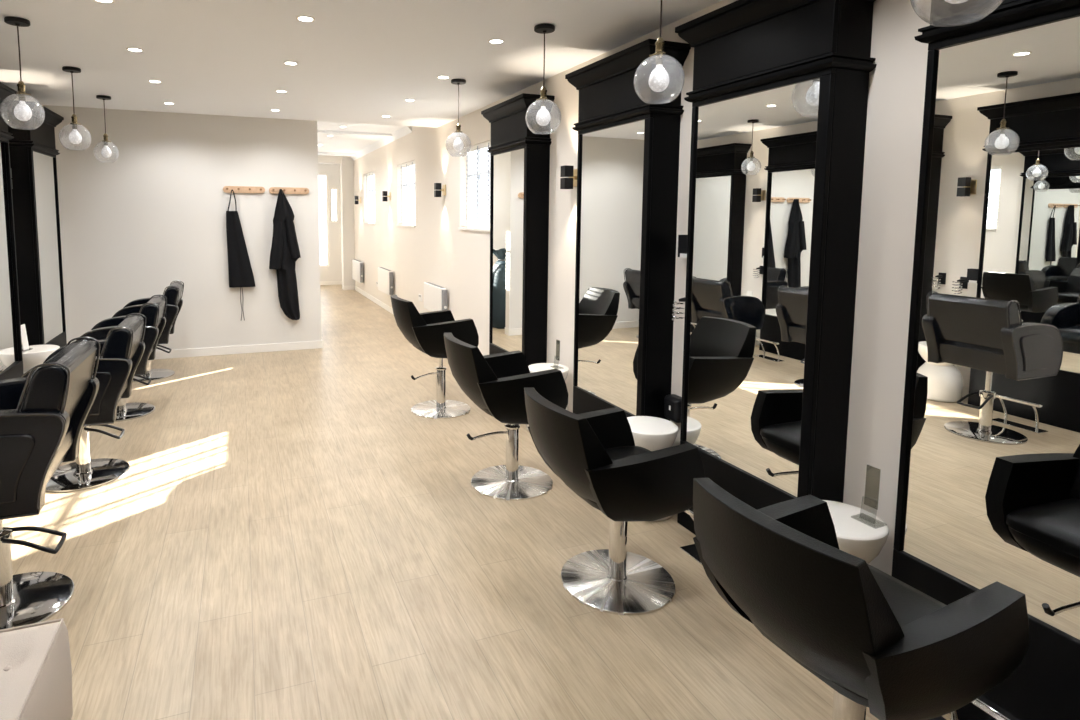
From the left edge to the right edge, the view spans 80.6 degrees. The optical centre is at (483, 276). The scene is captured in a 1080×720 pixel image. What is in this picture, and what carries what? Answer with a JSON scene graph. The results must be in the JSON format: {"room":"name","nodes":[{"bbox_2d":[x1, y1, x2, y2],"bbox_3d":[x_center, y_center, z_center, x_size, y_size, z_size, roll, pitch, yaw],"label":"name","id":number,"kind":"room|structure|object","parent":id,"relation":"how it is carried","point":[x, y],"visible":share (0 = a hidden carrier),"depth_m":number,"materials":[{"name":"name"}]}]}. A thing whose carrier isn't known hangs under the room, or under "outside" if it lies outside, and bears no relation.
{"room":"salon","nodes":[
{"label":"salon","id":0,"kind":"room"},
{"bbox_2d":[14,96,43,105],"bbox_3d":[-2.515,-0.007,1.525,0.150,2.700,10.232,-2,6,-21],"label":"wall","id":1,"kind":"structure","parent":0,"point":[17,98],"depth_m":5.59,"materials":[{"name":"beige paint"}]},
{"bbox_2d":[44,105,320,350],"bbox_3d":[-3.055,-0.499,6.708,2.557,2.700,0.120,-2,6,-21],"label":"wall","id":2,"kind":"structure","parent":0,"point":[146,220],"depth_m":6.61,"materials":[{"name":"white paint"}]},
{"bbox_2d":[155,339,322,358],"bbox_3d":[-3.054,0.800,6.826,2.569,0.090,0.133,-2,6,-21],"label":"baseboard","id":3,"kind":"structure","parent":2,"relation":"attached to","point":[226,350],"depth_m":6.90,"materials":[{"name":"white paint"}]},
{"bbox_2d":[223,186,264,192],"bbox_3d":[-2.548,-0.931,6.756,0.425,0.072,0.075,-2,6,-21],"label":"rail","id":4,"kind":"object","parent":2,"relation":"attached to","point":[227,189],"visible":1,"depth_m":6.77,"materials":[{"name":"brown wood"}]},
{"bbox_2d":[226,190,255,320],"bbox_3d":[-2.596,-0.227,6.791,0.275,1.408,0.051,-2,6,-21],"label":"apron","id":5,"kind":"object","parent":4,"relation":"hanging from","point":[240,271],"visible":1,"depth_m":6.76,"materials":[{"name":"black fabric"}]},
{"bbox_2d":[269,187,308,193],"bbox_3d":[-2.116,-0.942,6.920,0.424,0.072,0.075,-2,6,-21],"label":"rail","id":6,"kind":"object","parent":2,"relation":"attached to","point":[273,190],"visible":1,"depth_m":6.93,"materials":[{"name":"brown wood"}]},
{"bbox_2d":[269,189,300,319],"bbox_3d":[-2.169,-0.236,6.925,0.332,1.435,0.106,-2,6,-21],"label":"gown","id":7,"kind":"object","parent":6,"relation":"hanging from","point":[284,253],"visible":1,"depth_m":6.90,"materials":[{"name":"black fabric"}]},
{"bbox_2d":[318,155,340,163],"bbox_3d":[-3.637,-2.346,12.563,1.595,0.150,0.120,-2,6,-21],"label":"wall header","id":8,"kind":"structure","parent":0,"point":[324,159],"depth_m":12.71,"materials":[{"name":"white paint"}]},
{"bbox_2d":[318,163,341,280],"bbox_3d":[-3.888,-1.209,13.641,1.829,2.800,0.120,-2,6,-21],"label":"wall","id":9,"kind":"structure","parent":0,"point":[333,272],"depth_m":13.85,"materials":[{"name":"white paint"}]},
{"bbox_2d":[318,173,328,266],"bbox_3d":[-3.727,-1.223,13.696,0.750,2.020,0.050,-2,6,-21],"label":"window","id":10,"kind":"structure","parent":9,"relation":"in","point":[326,174],"depth_m":13.80,"materials":[{"name":"white glass"}]},
{"bbox_2d":[320,281,341,284],"bbox_3d":[-3.872,0.149,13.707,1.829,0.085,0.013,-2,6,-21],"label":"baseboard","id":11,"kind":"structure","parent":9,"relation":"attached to","point":[321,282],"depth_m":13.90,"materials":[{"name":"white paint"}]},
{"bbox_2d":[330,188,338,222],"bbox_3d":[-3.258,-1.566,13.843,0.190,0.760,0.050,-2,6,-21],"label":"window","id":12,"kind":"structure","parent":9,"relation":"in","point":[333,189],"depth_m":13.83,"materials":[{"name":"white glass"}]},
{"bbox_2d":[340,156,354,288],"bbox_3d":[-2.772,-1.093,12.962,0.234,2.710,0.220,-2,6,-21],"label":"wall pier","id":13,"kind":"object","parent":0,"point":[347,163],"visible":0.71,"depth_m":12.86,"materials":[{"name":"white paint"}]},
{"bbox_2d":[343,285,354,289],"bbox_3d":[-2.751,0.222,12.970,0.231,0.090,0.015,-2,6,-21],"label":"baseboard","id":14,"kind":"object","parent":13,"relation":"attached to","point":[351,287],"visible":1,"depth_m":12.97,"materials":[{"name":"white paint"}]},
{"bbox_2d":[0,0,721,155],"bbox_3d":[-1.858,-1.752,5.355,4.501,0.400,17.200,-2,6,-21],"label":"ceiling","id":15,"kind":"structure","parent":0,"point":[359,62],"depth_m":3.98,"materials":[{"name":"white paint"}]},
{"bbox_2d":[0,16,44,129],"bbox_3d":[-2.474,-1.083,3.388,0.196,0.569,0.196,-2,6,-21],"label":"pendant lamp","id":16,"kind":"object","parent":15,"relation":"hanging from","point":[22,111],"visible":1,"depth_m":3.38,"materials":[{"name":"clear glass"}]},
{"bbox_2d":[15,81,30,101],"bbox_3d":[-2.470,-0.996,3.392,0.073,0.105,0.070,-2,6,-21],"label":"socket","id":17,"kind":"object","parent":16,"relation":"attached to","point":[21,93],"depth_m":3.39,"materials":[{"name":"gold metal"}]},
{"bbox_2d":[59,66,91,149],"bbox_3d":[-2.903,-1.189,4.493,0.196,0.569,0.196,-2,6,-21],"label":"pendant lamp","id":18,"kind":"object","parent":15,"relation":"hanging from","point":[75,137],"visible":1,"depth_m":4.48,"materials":[{"name":"clear glass"}]},
{"bbox_2d":[70,114,80,128],"bbox_3d":[-2.900,-1.102,4.497,0.073,0.105,0.070,-2,6,-21],"label":"socket","id":19,"kind":"object","parent":18,"relation":"attached to","point":[74,123],"depth_m":4.49,"materials":[{"name":"gold metal"}]},
{"bbox_2d":[95,0,114,2],"bbox_3d":[-1.822,-1.330,3.038,0.096,0.006,0.096,-2,6,-21],"label":"recessed light","id":20,"kind":"object","parent":15,"relation":"in","point":[101,1],"visible":1,"depth_m":3.06,"materials":[{"name":"white plastic"}]},
{"bbox_2d":[93,95,117,162],"bbox_3d":[-3.306,-1.291,5.543,0.196,0.569,0.196,-2,6,-21],"label":"pendant lamp","id":21,"kind":"object","parent":15,"relation":"hanging from","point":[106,152],"visible":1,"depth_m":5.53,"materials":[{"name":"clear glass"}]},
{"bbox_2d":[102,133,110,145],"bbox_3d":[-3.303,-1.204,5.547,0.073,0.105,0.070,-2,6,-21],"label":"socket","id":22,"kind":"object","parent":21,"relation":"attached to","point":[105,135],"depth_m":5.54,"materials":[{"name":"gold metal"}]},
{"bbox_2d":[126,47,143,51],"bbox_3d":[-2.176,-1.419,3.959,0.096,0.006,0.096,-2,6,-21],"label":"recessed light","id":23,"kind":"object","parent":15,"relation":"in","point":[132,49],"visible":1,"depth_m":3.95,"materials":[{"name":"white plastic"}]},
{"bbox_2d":[148,80,161,82],"bbox_3d":[-2.534,-1.509,4.894,0.096,0.006,0.096,-2,6,-21],"label":"recessed light","id":24,"kind":"object","parent":15,"relation":"in","point":[151,81],"visible":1,"depth_m":4.89,"materials":[{"name":"white plastic"}]},
{"bbox_2d":[283,61,297,64],"bbox_3d":[-1.301,-1.444,4.287,0.096,0.006,0.096,-2,6,-21],"label":"recessed light","id":25,"kind":"object","parent":15,"relation":"in","point":[285,62],"visible":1,"depth_m":4.28,"materials":[{"name":"white plastic"}]},
{"bbox_2d":[296,16,314,21],"bbox_3d":[-0.930,-1.351,3.320,0.096,0.006,0.096,-2,6,-21],"label":"recessed light","id":26,"kind":"object","parent":15,"relation":"in","point":[300,18],"visible":1,"depth_m":3.31,"materials":[{"name":"white plastic"}]},
{"bbox_2d":[437,76,449,78],"bbox_3d":[-0.294,-1.477,4.692,0.096,0.006,0.096,-2,6,-21],"label":"recessed light","id":27,"kind":"object","parent":15,"relation":"in","point":[439,77],"visible":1,"depth_m":4.69,"materials":[{"name":"white plastic"}]},
{"bbox_2d":[446,79,470,155],"bbox_3d":[-0.188,-1.204,4.817,0.196,0.569,0.196,-2,6,-21],"label":"pendant lamp","id":28,"kind":"object","parent":15,"relation":"hanging from","point":[458,145],"visible":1,"depth_m":4.81,"materials":[{"name":"clear glass"}]},
{"bbox_2d":[453,123,462,136],"bbox_3d":[-0.185,-1.117,4.821,0.073,0.105,0.070,-2,6,-21],"label":"socket","id":29,"kind":"object","parent":28,"relation":"attached to","point":[458,127],"depth_m":4.81,"materials":[{"name":"gold metal"}]},
{"bbox_2d":[488,39,503,43],"bbox_3d":[0.077,-1.384,3.725,0.096,0.006,0.096,-2,6,-21],"label":"recessed light","id":30,"kind":"object","parent":15,"relation":"in","point":[492,41],"visible":1,"depth_m":3.72,"materials":[{"name":"white plastic"}]},
{"bbox_2d":[525,23,560,133],"bbox_3d":[0.331,-1.073,3.459,0.196,0.569,0.196,-2,6,-21],"label":"pendant lamp","id":31,"kind":"object","parent":15,"relation":"hanging from","point":[543,117],"visible":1,"depth_m":3.45,"materials":[{"name":"clear glass"}]},
{"bbox_2d":[536,87,548,105],"bbox_3d":[0.334,-0.986,3.463,0.073,0.105,0.070,-2,6,-21],"label":"socket","id":32,"kind":"object","parent":31,"relation":"attached to","point":[543,98],"depth_m":3.45,"materials":[{"name":"gold metal"}]},
{"bbox_2d":[634,0,684,102],"bbox_3d":[0.700,-0.981,2.502,0.196,0.569,0.196,-2,6,-21],"label":"pendant lamp","id":33,"kind":"object","parent":15,"relation":"hanging from","point":[659,77],"visible":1,"depth_m":2.50,"materials":[{"name":"clear glass"}]},
{"bbox_2d":[649,37,666,64],"bbox_3d":[0.704,-0.894,2.506,0.073,0.105,0.070,-2,6,-21],"label":"socket","id":34,"kind":"object","parent":33,"relation":"attached to","point":[659,54],"depth_m":2.50,"materials":[{"name":"gold metal"}]},
{"bbox_2d":[910,0,1003,26],"bbox_3d":[1.105,-0.879,1.447,0.196,0.569,0.196,-2,6,-21],"label":"pendant lamp","id":35,"kind":"object","parent":15,"relation":"hanging from","point":[948,1],"visible":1,"depth_m":1.47,"materials":[{"name":"clear glass"}]},
{"bbox_2d":[3,285,950,719],"bbox_3d":[-1.874,1.026,5.617,4.501,0.120,17.200,-2,6,-21],"label":"floor","id":36,"kind":"structure","parent":0,"point":[283,537],"depth_m":2.67,"materials":[{"name":"brown wood"}]},
{"bbox_2d":[0,82,23,379],"bbox_3d":[-3.347,-0.113,4.268,0.253,2.385,0.889,-2,6,-21],"label":"station","id":37,"kind":"object","parent":36,"relation":"on","point":[11,357],"visible":0.88,"depth_m":4.52,"materials":[{"name":"black wood"}]},
{"bbox_2d":[0,141,17,373],"bbox_3d":[-3.307,-0.140,4.293,0.012,1.602,0.704,-2,6,-23],"label":"mirror","id":38,"kind":"object","parent":37,"relation":"on","point":[8,263],"depth_m":4.53,"materials":[{"name":"white mirror"}]},
{"bbox_2d":[0,618,72,719],"bbox_3d":[-1.467,1.160,1.189,1.048,0.450,0.708,-2,6,-21],"label":"upholstered bench","id":39,"kind":"object","parent":36,"relation":"on","point":[36,668],"visible":1,"depth_m":1.53,"materials":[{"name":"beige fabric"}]},
{"bbox_2d":[7,100,66,347],"bbox_3d":[-3.801,-0.227,5.451,0.253,2.385,0.863,-2,6,-21],"label":"station","id":40,"kind":"object","parent":36,"relation":"on","point":[33,153],"visible":0.63,"depth_m":5.18,"materials":[{"name":"black wood"}]},
{"bbox_2d":[33,151,63,343],"bbox_3d":[-3.761,-0.254,5.477,0.012,1.602,0.678,-2,6,-21],"label":"mirror","id":41,"kind":"object","parent":40,"relation":"on","point":[44,162],"depth_m":5.49,"materials":[{"name":"white mirror"}]},
{"bbox_2d":[22,345,59,372],"bbox_3d":[-3.534,0.789,5.000,0.344,0.450,0.344,-2,6,-21],"label":"pedestal table","id":42,"kind":"object","parent":36,"relation":"on","point":[38,354],"visible":0.26,"depth_m":4.88,"materials":[{"name":"white paint"}]},
{"bbox_2d":[21,324,31,350],"bbox_3d":[-3.555,0.470,4.919,0.060,0.200,0.080,0,5,-7],"label":"card holder","id":43,"kind":"object","parent":42,"relation":"on","point":[25,345],"visible":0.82,"depth_m":4.92,"materials":[{"name":"clear plastic"}]},
{"bbox_2d":[0,337,99,629],"bbox_3d":[-1.814,0.774,2.390,0.591,0.990,0.588,-2,6,-21],"label":"salon chair","id":44,"kind":"object","parent":36,"relation":"on","point":[43,414],"visible":0.98,"depth_m":2.30,"materials":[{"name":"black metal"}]},
{"bbox_2d":[21,313,145,492],"bbox_3d":[-2.282,0.701,3.633,0.591,0.897,0.588,-2,6,-21],"label":"salon chair","id":45,"kind":"object","parent":36,"relation":"on","point":[121,353],"visible":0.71,"depth_m":3.52,"materials":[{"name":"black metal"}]},
{"bbox_2d":[76,295,166,421],"bbox_3d":[-2.733,0.603,4.795,0.591,0.867,0.588,-2,6,-21],"label":"salon chair","id":46,"kind":"object","parent":36,"relation":"on","point":[153,310],"visible":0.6,"depth_m":4.70,"materials":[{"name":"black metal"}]},
{"bbox_2d":[112,280,183,381],"bbox_3d":[-3.125,0.496,5.914,0.591,0.867,0.588,-2,6,-21],"label":"salon chair","id":47,"kind":"object","parent":36,"relation":"on","point":[173,292],"visible":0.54,"depth_m":5.74,"materials":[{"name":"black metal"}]},
{"bbox_2d":[390,295,478,418],"bbox_3d":[-0.392,0.593,4.887,0.628,0.897,0.573,-2,6,-23],"label":"salon chair","id":48,"kind":"object","parent":36,"relation":"on","point":[425,331],"visible":0.91,"depth_m":4.71,"materials":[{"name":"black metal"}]},
{"bbox_2d":[444,333,567,499],"bbox_3d":[0.100,0.747,3.536,0.627,0.849,0.573,-2,6,-21],"label":"salon chair","id":49,"kind":"object","parent":36,"relation":"on","point":[496,383],"visible":0.94,"depth_m":3.37,"materials":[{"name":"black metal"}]},
{"bbox_2d":[481,93,554,365],"bbox_3d":[0.245,-0.169,5.084,0.253,2.385,0.848,-2,6,-21],"label":"station","id":50,"kind":"object","parent":36,"relation":"on","point":[520,157],"visible":0.76,"depth_m":4.83,"materials":[{"name":"black wood"}]},
{"bbox_2d":[491,148,523,351],"bbox_3d":[0.197,-0.194,5.077,0.012,1.602,0.663,-2,6,-21],"label":"mirror","id":51,"kind":"object","parent":50,"relation":"on","point":[507,164],"depth_m":5.06,"materials":[{"name":"white mirror"}]},
{"bbox_2d":[526,363,568,430],"bbox_3d":[0.453,0.861,4.473,0.296,0.450,0.296,-2,6,-21],"label":"pedestal table","id":52,"kind":"object","parent":36,"relation":"on","point":[537,367],"visible":0.21,"depth_m":4.45,"materials":[{"name":"white paint"}]},
{"bbox_2d":[528,363,568,380],"bbox_3d":[0.454,0.719,4.459,0.296,0.165,0.296,-2,6,-21],"label":"bowl","id":53,"kind":"object","parent":52,"relation":"on","point":[537,367],"depth_m":4.45,"materials":[{"name":"white ceramic"}]},
{"bbox_2d":[556,340,559,360],"bbox_3d":[0.518,0.540,4.445,0.060,0.195,0.090,-2,6,-24],"label":"card holder","id":54,"kind":"object","parent":52,"relation":"on","point":[557,341],"visible":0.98,"depth_m":4.44,"materials":[{"name":"clear plastic"}]},
{"bbox_2d":[524,387,704,614],"bbox_3d":[0.493,0.867,2.571,0.637,0.797,0.585,-2,6,-21],"label":"salon chair","id":55,"kind":"object","parent":36,"relation":"on","point":[595,454],"visible":0.99,"depth_m":2.40,"materials":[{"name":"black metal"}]},
{"bbox_2d":[605,446,651,460],"bbox_3d":[0.576,0.792,2.595,0.438,0.062,0.424,-2,6,-21],"label":"seat cushion","id":56,"kind":"object","parent":55,"relation":"on","point":[614,452],"depth_m":2.73,"materials":[{"name":"black leather"}]},
{"bbox_2d":[565,39,690,420],"bbox_3d":[0.778,-0.035,3.697,0.253,2.385,0.870,-2,6,-21],"label":"station","id":57,"kind":"object","parent":36,"relation":"on","point":[628,162],"visible":0.73,"depth_m":3.48,"materials":[{"name":"black paint"}]},
{"bbox_2d":[576,119,644,415],"bbox_3d":[0.729,-0.060,3.689,0.012,1.602,0.685,-2,6,-21],"label":"mirror","id":58,"kind":"object","parent":57,"relation":"on","point":[610,216],"depth_m":3.66,"materials":[{"name":"white mirror"}]},
{"bbox_2d":[627,416,677,520],"bbox_3d":[0.842,0.978,3.258,0.296,0.450,0.296,-2,6,-21],"label":"pedestal table","id":59,"kind":"object","parent":36,"relation":"on","point":[651,433],"visible":0.31,"depth_m":3.14,"materials":[{"name":"white paint"}]},
{"bbox_2d":[627,416,677,450],"bbox_3d":[0.843,0.836,3.244,0.296,0.165,0.296,-2,6,-21],"label":"bowl","id":60,"kind":"object","parent":59,"relation":"on","point":[651,433],"depth_m":3.14,"materials":[{"name":"white ceramic"}]},
{"bbox_2d":[679,507,702,565],"bbox_3d":[1.004,1.149,2.755,0.110,0.205,0.320,-2,6,-21],"label":"footrest","id":61,"kind":"object","parent":36,"relation":"on","point":[691,550],"visible":0.06,"depth_m":2.84,"materials":[{"name":"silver metal"}]},
{"bbox_2d":[675,0,876,534],"bbox_3d":[1.159,0.060,2.702,0.253,2.385,0.870,-2,6,-21],"label":"station","id":62,"kind":"object","parent":36,"relation":"on","point":[778,98],"visible":0.8,"depth_m":2.53,"materials":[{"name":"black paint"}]},
{"bbox_2d":[685,78,819,497],"bbox_3d":[1.111,0.036,2.694,0.012,1.602,0.685,-2,6,-21],"label":"mirror","id":63,"kind":"object","parent":62,"relation":"on","point":[755,152],"depth_m":2.64,"materials":[{"name":"white mirror"}]},
{"bbox_2d":[823,500,888,563],"bbox_3d":[1.255,1.075,2.259,0.300,0.450,0.300,-2,6,-21],"label":"pedestal table","id":64,"kind":"object","parent":36,"relation":"on","point":[860,533],"visible":0.28,"depth_m":2.15,"materials":[{"name":"white paint"}]},
{"bbox_2d":[864,465,880,509],"bbox_3d":[1.346,0.756,2.203,0.060,0.195,0.090,-2,6,-24],"label":"card holder","id":65,"kind":"object","parent":64,"relation":"on","point":[872,483],"visible":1,"depth_m":2.20,"materials":[{"name":"clear plastic"}]},
{"bbox_2d":[693,478,1028,719],"bbox_3d":[0.882,0.942,1.578,0.655,0.837,0.574,-2,6,-23],"label":"salon chair","id":66,"kind":"object","parent":36,"relation":"on","point":[884,645],"visible":1,"depth_m":1.35,"materials":[{"name":"black leather"}]},
{"bbox_2d":[868,564,945,626],"bbox_3d":[0.952,0.848,1.599,0.438,0.062,0.424,-2,6,-23],"label":"seat cushion","id":67,"kind":"object","parent":66,"relation":"on","point":[908,604],"depth_m":1.61,"materials":[{"name":"black leather"}]},
{"bbox_2d":[929,695,1019,719],"bbox_3d":[1.389,1.246,1.750,0.110,0.205,0.320,-2,6,-21],"label":"footrest","id":68,"kind":"object","parent":36,"relation":"on","point":[994,710],"visible":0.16,"depth_m":1.70,"materials":[{"name":"silver metal"}]},
{"bbox_2d":[891,0,1079,719],"bbox_3d":[1.547,0.158,1.691,0.253,2.385,0.870,-2,6,-21],"label":"mirror","id":69,"kind":"object","parent":36,"relation":"on","point":[988,491],"visible":0.84,"depth_m":1.78,"materials":[{"name":"black paint"}]},
{"bbox_2d":[354,0,930,575],"bbox_3d":[0.031,-0.534,6.198,0.160,2.900,17.200,-2,6,-21],"label":"wall","id":70,"kind":"structure","parent":0,"point":[434,251],"depth_m":3.30,"materials":[{"name":"beige paint"}]},
{"bbox_2d":[318,152,356,155],"bbox_3d":[-3.272,-2.335,11.935,1.829,0.050,0.150,-2,6,-21],"label":"trim","id":71,"kind":"structure","parent":70,"relation":"attached to","point":[319,153],"depth_m":12.05,"materials":[{"name":"white paint"}]},
{"bbox_2d":[317,130,391,136],"bbox_3d":[-2.161,-2.063,9.038,1.829,0.035,0.120,-2,6,-21],"label":"trim","id":72,"kind":"structure","parent":70,"relation":"attached to","point":[318,131],"depth_m":9.13,"materials":[{"name":"white paint"}]},
{"bbox_2d":[352,259,362,282],"bbox_3d":[-2.442,-0.119,12.380,0.085,0.403,0.912,-2,6,-21],"label":"wall heater","id":73,"kind":"object","parent":70,"relation":"attached to","point":[357,266],"visible":1,"depth_m":12.21,"materials":[{"name":"white plastic"}]},
{"bbox_2d":[354,196,360,203],"bbox_3d":[-2.397,-1.468,12.113,0.115,0.156,0.100,-2,6,-21],"label":"wall lamp","id":74,"kind":"object","parent":70,"relation":"attached to","point":[357,200],"visible":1,"depth_m":12.08,"materials":[{"name":"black metal"}]},
{"bbox_2d":[363,171,374,224],"bbox_3d":[-1.999,-1.406,11.368,0.135,0.918,1.020,-2,6,-21],"label":"window","id":75,"kind":"structure","parent":70,"relation":"in","point":[371,174],"depth_m":11.56,"materials":[{"name":"white glass"}]},
{"bbox_2d":[355,286,393,314],"bbox_3d":[-1.213,0.579,9.307,0.015,0.085,7.950,-2,6,-21],"label":"baseboard","id":76,"kind":"structure","parent":70,"relation":"attached to","point":[383,305],"depth_m":11.00,"materials":[{"name":"white paint"}]},
{"bbox_2d":[350,126,411,160],"bbox_3d":[-1.814,-2.180,10.590,0.070,0.090,4.680,-2,6,-21],"label":"trim","id":77,"kind":"structure","parent":70,"relation":"attached to","point":[405,130],"depth_m":9.90,"materials":[{"name":"white paint"}]},
{"bbox_2d":[378,267,393,295],"bbox_3d":[-1.535,0.062,10.014,0.085,0.378,0.892,-2,6,-21],"label":"wall heater","id":78,"kind":"object","parent":70,"relation":"attached to","point":[385,276],"visible":0.99,"depth_m":9.85,"materials":[{"name":"white metal"}]},
{"bbox_2d":[382,191,390,200],"bbox_3d":[-1.487,-1.239,9.742,0.115,0.156,0.100,-2,6,-21],"label":"wall lamp","id":79,"kind":"object","parent":70,"relation":"attached to","point":[384,193],"visible":1,"depth_m":9.71,"materials":[{"name":"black metal"}]},
{"bbox_2d":[396,160,415,226],"bbox_3d":[-1.035,-1.148,8.859,0.135,0.890,1.040,-2,6,-21],"label":"window","id":80,"kind":"structure","parent":70,"relation":"in","point":[402,167],"depth_m":9.02,"materials":[{"name":"white glass"}]},
{"bbox_2d":[424,282,447,311],"bbox_3d":[-0.554,0.257,7.452,0.085,0.323,0.792,-2,6,-21],"label":"wall heater","id":81,"kind":"object","parent":70,"relation":"attached to","point":[435,296],"visible":0.83,"depth_m":7.36,"materials":[{"name":"white metal"}]},
{"bbox_2d":[434,183,445,196],"bbox_3d":[-0.488,-0.978,7.139,0.115,0.156,0.100,-2,6,-21],"label":"wall lamp","id":82,"kind":"object","parent":70,"relation":"attached to","point":[437,186],"visible":1,"depth_m":7.11,"materials":[{"name":"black metal"}]},
{"bbox_2d":[458,140,490,231],"bbox_3d":[-0.024,-0.876,6.224,0.135,0.845,0.990,-2,6,-21],"label":"window","id":83,"kind":"structure","parent":70,"relation":"in","point":[478,227],"depth_m":6.37,"materials":[{"name":"white glass"}]},
{"bbox_2d":[560,165,576,188],"bbox_3d":[0.593,-0.678,4.324,0.115,0.156,0.100,-2,6,-21],"label":"wall lamp","id":84,"kind":"object","parent":70,"relation":"attached to","point":[566,171],"visible":0.85,"depth_m":4.29,"materials":[{"name":"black metal"}]},
{"bbox_2d":[664,394,681,422],"bbox_3d":[1.021,0.698,3.363,0.078,0.130,0.124,-2,6,-21],"label":"wall socket","id":85,"kind":"object","parent":70,"relation":"attached to","point":[672,404],"visible":0.77,"depth_m":3.33,"materials":[{"name":"black plastic"}]},
{"bbox_2d":[671,297,684,321],"bbox_3d":[1.024,0.157,3.247,0.122,0.141,0.075,-2,6,-21],"label":"holder","id":86,"kind":"object","parent":70,"relation":"attached to","point":[680,299],"visible":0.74,"depth_m":3.23,"materials":[{"name":"silver metal"}]},
{"bbox_2d":[678,235,687,257],"bbox_3d":[1.052,-0.157,3.244,0.057,0.115,0.100,-2,6,-21],"label":"box","id":87,"kind":"object","parent":70,"relation":"attached to","point":[682,239],"visible":0.51,"depth_m":3.25,"materials":[{"name":"black plastic"}]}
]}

